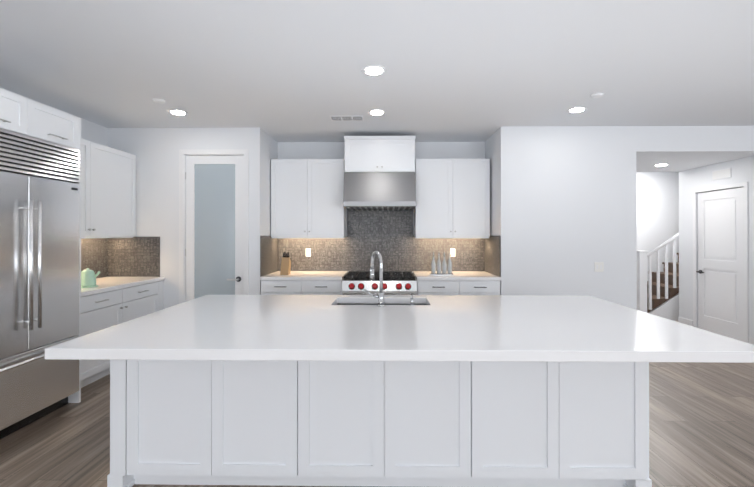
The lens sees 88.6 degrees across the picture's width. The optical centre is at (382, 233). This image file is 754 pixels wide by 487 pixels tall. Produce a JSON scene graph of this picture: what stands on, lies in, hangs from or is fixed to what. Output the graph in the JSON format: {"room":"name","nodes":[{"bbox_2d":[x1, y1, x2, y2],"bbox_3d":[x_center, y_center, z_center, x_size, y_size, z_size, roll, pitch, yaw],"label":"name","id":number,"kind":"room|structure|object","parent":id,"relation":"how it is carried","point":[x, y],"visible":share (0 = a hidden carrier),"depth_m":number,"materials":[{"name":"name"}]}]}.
{"room":"kitchen","nodes":[
{"label":"kitchen","id":0,"kind":"room"},
{"bbox_2d":[0,87,107,145],"bbox_3d":[-3.501,0.053,1.248,0.120,2.740,13.090,0,0,1],"label":"wall","id":1,"kind":"structure","parent":0,"point":[94,132],"depth_m":4.53,"materials":[{"name":"white paint"}]},
{"bbox_2d":[81,138,96,237],"bbox_3d":[-3.221,-0.471,3.697,0.347,1.000,0.788,0,0,1],"label":"upper cabinet","id":2,"kind":"object","parent":1,"relation":"attached to","point":[88,148],"depth_m":4.01,"materials":[{"name":"white paint"}]},
{"bbox_2d":[97,143,135,237],"bbox_3d":[-3.211,-0.469,4.366,0.347,1.000,0.789,0,0,1],"label":"upper cabinet","id":3,"kind":"object","parent":1,"relation":"attached to","point":[108,192],"depth_m":4.42,"materials":[{"name":"white paint"}]},
{"bbox_2d":[81,237,159,277],"bbox_3d":[-3.074,0.278,4.034,0.653,0.492,1.469,0,0,1],"label":"backsplash","id":4,"kind":"structure","parent":1,"relation":"attached to","point":[125,257],"depth_m":4.76,"materials":[{"name":"tile"}]},
{"bbox_2d":[108,127,263,308],"bbox_3d":[-2.446,0.062,4.822,1.890,2.740,0.120,0,0,1],"label":"wall","id":5,"kind":"structure","parent":0,"point":[155,151],"depth_m":4.77,"materials":[{"name":"white paint"}]},
{"bbox_2d":[179,149,248,303],"bbox_3d":[-2.066,0.197,4.808,0.860,2.470,0.136,0,0,1],"label":"door frame","id":6,"kind":"structure","parent":5,"relation":"attached to","point":[183,153],"depth_m":4.75,"materials":[{"name":"white wood"}]},
{"bbox_2d":[185,155,243,300],"bbox_3d":[-2.073,0.226,4.757,0.730,2.387,0.098,0,0,1],"label":"pantry door","id":7,"kind":"structure","parent":5,"relation":"in","point":[214,252],"depth_m":4.78,"materials":[{"name":"white glass"}]},
{"bbox_2d":[264,131,277,235],"bbox_3d":[-1.571,0.063,5.185,0.150,2.740,0.630,0,0,1],"label":"wall","id":8,"kind":"structure","parent":0,"point":[270,145],"depth_m":5.09,"materials":[{"name":"white paint"}]},
{"bbox_2d":[0,321,753,486],"bbox_3d":[2.358,1.452,1.162,11.840,0.060,13.090,0,0,1],"label":"floor","id":9,"kind":"structure","parent":0,"point":[701,424],"depth_m":2.71,"materials":[{"name":"brown wood"}]},
{"bbox_2d":[0,129,79,438],"bbox_3d":[-2.955,0.359,2.800,0.923,2.135,0.940,0,0,1],"label":"fridge","id":10,"kind":"object","parent":9,"relation":"on","point":[39,237],"visible":0.96,"depth_m":2.84,"materials":[{"name":"silver metal"}]},
{"bbox_2d":[0,88,80,402],"bbox_3d":[-2.975,0.222,2.801,0.882,2.410,0.988,0,0,1],"label":"tall cabinet","id":11,"kind":"object","parent":9,"relation":"on","point":[19,114],"visible":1,"depth_m":2.95,"materials":[{"name":"white paint"}]},
{"bbox_2d":[81,289,128,387],"bbox_3d":[-3.055,0.996,3.692,0.697,0.864,0.790,0,0,1],"label":"base cabinet","id":12,"kind":"object","parent":9,"relation":"on","point":[107,302],"depth_m":3.73,"materials":[{"name":"white paint"}]},
{"bbox_2d":[81,277,164,296],"bbox_3d":[-3.043,0.545,4.032,0.712,0.040,1.468,0,0,1],"label":"countertop","id":13,"kind":"structure","parent":12,"relation":"on","point":[105,284],"depth_m":4.18,"materials":[{"name":"white stone"}]},
{"bbox_2d":[81,268,100,287],"bbox_3d":[-2.910,0.431,3.814,0.220,0.185,0.170,0,0,1],"label":"kettle","id":14,"kind":"object","parent":13,"relation":"on","point":[88,277],"visible":0.83,"depth_m":3.77,"materials":[{"name":"green ceramic"}]},
{"bbox_2d":[129,281,162,320],"bbox_3d":[-3.046,0.998,4.366,0.697,0.864,0.798,0,0,1],"label":"base cabinet","id":15,"kind":"object","parent":9,"relation":"on","point":[144,300],"depth_m":4.41,"materials":[{"name":"white paint"}]},
{"bbox_2d":[260,271,347,294],"bbox_3d":[-0.990,0.980,5.099,1.008,0.905,0.790,0,0,1],"label":"base cabinet","id":16,"kind":"object","parent":9,"relation":"on","point":[309,283],"visible":0.38,"depth_m":4.74,"materials":[{"name":"white paint"}]},
{"bbox_2d":[280,251,290,274],"bbox_3d":[-1.258,0.374,5.036,0.100,0.305,0.150,0,0,1],"label":"knife block","id":17,"kind":"object","parent":16,"relation":"on","point":[286,265],"visible":1,"depth_m":5.02,"materials":[{"name":"beige wood"}]},
{"bbox_2d":[101,359,651,486],"bbox_3d":[-0.021,0.999,2.686,2.966,0.853,1.212,0,0,1],"label":"kitchen island","id":18,"kind":"object","parent":9,"relation":"on","point":[441,390],"depth_m":2.10,"materials":[{"name":"white paint"}]},
{"bbox_2d":[45,303,753,362],"bbox_3d":[0.114,0.546,2.281,3.270,0.050,1.110,0,0,1],"label":"island countertop","id":19,"kind":"structure","parent":18,"relation":"on","point":[182,332],"depth_m":1.98,"materials":[{"name":"white stone"}]},
{"bbox_2d":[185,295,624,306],"bbox_3d":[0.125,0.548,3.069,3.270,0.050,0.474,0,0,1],"label":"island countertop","id":20,"kind":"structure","parent":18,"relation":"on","point":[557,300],"depth_m":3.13,"materials":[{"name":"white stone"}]},
{"bbox_2d":[364,251,384,306],"bbox_3d":[-0.053,0.322,2.860,0.153,0.398,0.201,0,0,1],"label":"faucet","id":21,"kind":"object","parent":20,"relation":"on","point":[380,296],"visible":1,"depth_m":2.78,"materials":[{"name":"silver metal"}]},
{"bbox_2d":[409,294,414,305],"bbox_3d":[0.216,0.481,2.820,0.039,0.080,0.081,0,0,1],"label":"soap dispenser","id":22,"kind":"object","parent":20,"relation":"on","point":[411,301],"visible":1,"depth_m":2.79,"materials":[{"name":"silver metal"}]},
{"bbox_2d":[342,271,416,294],"bbox_3d":[-0.029,0.978,5.046,0.907,0.908,0.864,0,0,1],"label":"range","id":23,"kind":"object","parent":9,"relation":"on","point":[394,282],"visible":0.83,"depth_m":4.69,"materials":[{"name":"silver metal"}]},
{"bbox_2d":[413,271,500,294],"bbox_3d":[0.940,0.980,5.072,1.021,0.905,0.790,0,0,1],"label":"base cabinet","id":24,"kind":"object","parent":9,"relation":"on","point":[471,283],"visible":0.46,"depth_m":4.71,"materials":[{"name":"white paint"}]},
{"bbox_2d":[637,233,678,320],"bbox_3d":[5.876,-0.135,6.835,3.286,3.183,1.015,0,0,1],"label":"staircase","id":25,"kind":"structure","parent":9,"relation":"on","point":[658,293],"depth_m":6.41,"materials":[{"name":"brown wood"}]},
{"bbox_2d":[0,0,753,141],"bbox_3d":[2.358,-1.368,1.169,11.840,0.100,13.090,0,0,1],"label":"ceiling","id":26,"kind":"structure","parent":0,"point":[456,70],"depth_m":2.98,"materials":[{"name":"white paint"}]},
{"bbox_2d":[152,98,164,103],"bbox_3d":[-2.186,-1.300,3.784,0.110,0.022,0.108,0,0,1],"label":"smoke detector","id":27,"kind":"object","parent":26,"relation":"attached to","point":[158,100],"visible":1,"depth_m":3.76,"materials":[{"name":"white plastic"}]},
{"bbox_2d":[168,109,187,115],"bbox_3d":[-2.197,-1.307,4.162,0.200,0.006,0.200,0,0,1],"label":"recessed light","id":28,"kind":"object","parent":26,"relation":"in","point":[177,112],"visible":0.98,"depth_m":4.16,"materials":[{"name":"white"}]},
{"bbox_2d":[329,116,363,120],"bbox_3d":[-0.397,-1.304,4.368,0.380,0.010,0.180,0,0,1],"label":"ceiling vent","id":29,"kind":"object","parent":26,"relation":"in","point":[346,118],"visible":1,"depth_m":4.35,"materials":[{"name":"white metal"}]},
{"bbox_2d":[362,65,385,75],"bbox_3d":[-0.065,-1.309,3.101,0.200,0.006,0.200,0,0,1],"label":"recessed light","id":30,"kind":"object","parent":26,"relation":"in","point":[374,70],"visible":1,"depth_m":3.09,"materials":[{"name":"white"}]},
{"bbox_2d":[368,109,385,115],"bbox_3d":[-0.058,-1.307,4.159,0.200,0.006,0.200,0,0,1],"label":"recessed light","id":31,"kind":"object","parent":26,"relation":"in","point":[376,112],"visible":1,"depth_m":4.16,"materials":[{"name":"white"}]},
{"bbox_2d":[566,106,586,112],"bbox_3d":[2.050,-1.307,4.074,0.200,0.006,0.200,0,0,1],"label":"recessed light","id":32,"kind":"object","parent":26,"relation":"in","point":[576,109],"visible":1,"depth_m":4.06,"materials":[{"name":"white"}]},
{"bbox_2d":[591,92,603,97],"bbox_3d":[2.023,-1.300,3.635,0.110,0.022,0.108,0,0,1],"label":"smoke detector","id":33,"kind":"object","parent":26,"relation":"attached to","point":[598,95],"visible":1,"depth_m":3.61,"materials":[{"name":"white plastic"}]},
{"bbox_2d":[278,142,484,235],"bbox_3d":[-0.015,0.064,5.553,2.950,2.740,0.120,0,0,1],"label":"wall","id":34,"kind":"structure","parent":0,"point":[423,150],"depth_m":5.49,"materials":[{"name":"white paint"}]},
{"bbox_2d":[271,159,346,237],"bbox_3d":[-0.993,-0.468,5.307,0.975,1.058,0.377,0,0,1],"label":"upper cabinet","id":35,"kind":"object","parent":34,"relation":"attached to","point":[306,198],"visible":0.96,"depth_m":5.15,"materials":[{"name":"white paint"}]},
{"bbox_2d":[343,172,415,209],"bbox_3d":[-0.028,-0.556,5.128,0.907,0.450,0.708,0,0,1],"label":"range hood","id":36,"kind":"object","parent":34,"relation":"attached to","point":[379,191],"visible":1,"depth_m":4.83,"materials":[{"name":"silver metal"}]},
{"bbox_2d":[344,136,415,171],"bbox_3d":[-0.027,-1.014,5.179,0.907,0.457,0.609,0,0,1],"label":"upper cabinet","id":37,"kind":"object","parent":34,"relation":"attached to","point":[379,153],"visible":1,"depth_m":4.91,"materials":[{"name":"white paint"}]},
{"bbox_2d":[260,209,500,276],"bbox_3d":[-0.021,0.083,5.114,2.946,0.887,0.753,0,0,1],"label":"backsplash","id":38,"kind":"structure","parent":34,"relation":"attached to","point":[392,240],"depth_m":5.48,"materials":[{"name":"tile"}]},
{"bbox_2d":[306,248,310,256],"bbox_3d":[-1.051,0.263,5.492,0.072,0.116,0.006,0,0,1],"label":"electrical outlet","id":39,"kind":"object","parent":38,"relation":"attached to","point":[308,252],"visible":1,"depth_m":5.49,"materials":[{"name":"white plastic"}]},
{"bbox_2d":[450,248,454,256],"bbox_3d":[0.999,0.263,5.463,0.072,0.116,0.006,0,0,1],"label":"electrical outlet","id":40,"kind":"object","parent":38,"relation":"attached to","point":[452,251],"visible":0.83,"depth_m":5.46,"materials":[{"name":"white plastic"}]},
{"bbox_2d":[414,159,489,237],"bbox_3d":[0.937,-0.468,5.280,0.982,1.058,0.377,0,0,1],"label":"upper cabinet","id":41,"kind":"object","parent":34,"relation":"attached to","point":[452,198],"visible":0.96,"depth_m":5.12,"materials":[{"name":"white paint"}]},
{"bbox_2d":[485,131,496,235],"bbox_3d":[1.516,0.063,5.223,0.120,2.740,0.735,0,0,1],"label":"wall","id":42,"kind":"structure","parent":0,"point":[491,143],"depth_m":5.04,"materials":[{"name":"white paint"}]},
{"bbox_2d":[497,126,636,309],"bbox_3d":[2.266,0.062,4.755,1.635,2.740,0.120,0,0,1],"label":"wall","id":43,"kind":"structure","parent":0,"point":[563,209],"depth_m":4.70,"materials":[{"name":"white paint"}]},
{"bbox_2d":[594,262,603,271],"bbox_3d":[2.628,0.401,4.684,0.110,0.116,0.007,0,0,1],"label":"switch plate","id":44,"kind":"object","parent":43,"relation":"attached to","point":[598,266],"visible":1,"depth_m":4.68,"materials":[{"name":"white plastic"}]},
{"bbox_2d":[636,172,678,280],"bbox_3d":[5.239,0.069,7.611,6.020,2.740,0.120,0,0,1],"label":"wall","id":45,"kind":"structure","parent":0,"point":[657,209],"depth_m":7.54,"materials":[{"name":"white paint"}]},
{"bbox_2d":[679,170,686,318],"bbox_3d":[6.488,0.065,6.089,3.480,2.740,0.147,0,0,1],"label":"wall","id":46,"kind":"structure","parent":0,"point":[682,174],"depth_m":6.09,"materials":[{"name":"white paint"}]},
{"bbox_2d":[636,126,753,171],"bbox_3d":[5.656,-1.151,5.414,5.125,0.309,1.527,0,0,1],"label":"ceiling soffit","id":47,"kind":"structure","parent":0,"point":[680,148],"depth_m":4.68,"materials":[{"name":"white paint"}]},
{"bbox_2d":[653,163,669,165],"bbox_3d":[4.010,-0.993,5.551,0.200,0.006,0.200,0,0,1],"label":"recessed light","id":48,"kind":"object","parent":47,"relation":"attached to","point":[663,164],"visible":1,"depth_m":5.52,"materials":[{"name":"white"}]},
{"bbox_2d":[687,156,753,337],"bbox_3d":[4.798,0.218,5.409,0.120,2.430,1.260,0,0,1],"label":"wall","id":49,"kind":"structure","parent":0,"point":[691,180],"depth_m":5.46,"materials":[{"name":"white paint"}]},
{"bbox_2d":[678,317,692,325],"bbox_3d":[4.740,1.380,6.039,0.014,0.110,0.290,0,0,1],"label":"baseboard","id":50,"kind":"structure","parent":49,"relation":"attached to","point":[690,323],"depth_m":6.03,"materials":[{"name":"white wood"}]},
{"bbox_2d":[696,187,743,341],"bbox_3d":[4.737,0.404,5.437,0.093,2.034,0.772,0,0,1],"label":"closet door","id":51,"kind":"structure","parent":49,"relation":"in","point":[720,271],"depth_m":5.41,"materials":[{"name":"white wood"}]},
{"bbox_2d":[693,182,748,342],"bbox_3d":[4.731,0.381,5.437,0.016,2.105,0.890,0,0,1],"label":"door frame","id":52,"kind":"structure","parent":49,"relation":"attached to","point":[746,272],"depth_m":5.03,"materials":[{"name":"white wood"}]},
{"bbox_2d":[712,168,730,179],"bbox_3d":[4.730,-0.832,5.390,0.012,0.130,0.300,0,0,1],"label":"air vent","id":53,"kind":"object","parent":49,"relation":"in","point":[721,174],"visible":1,"depth_m":5.38,"materials":[{"name":"white metal"}]}
]}

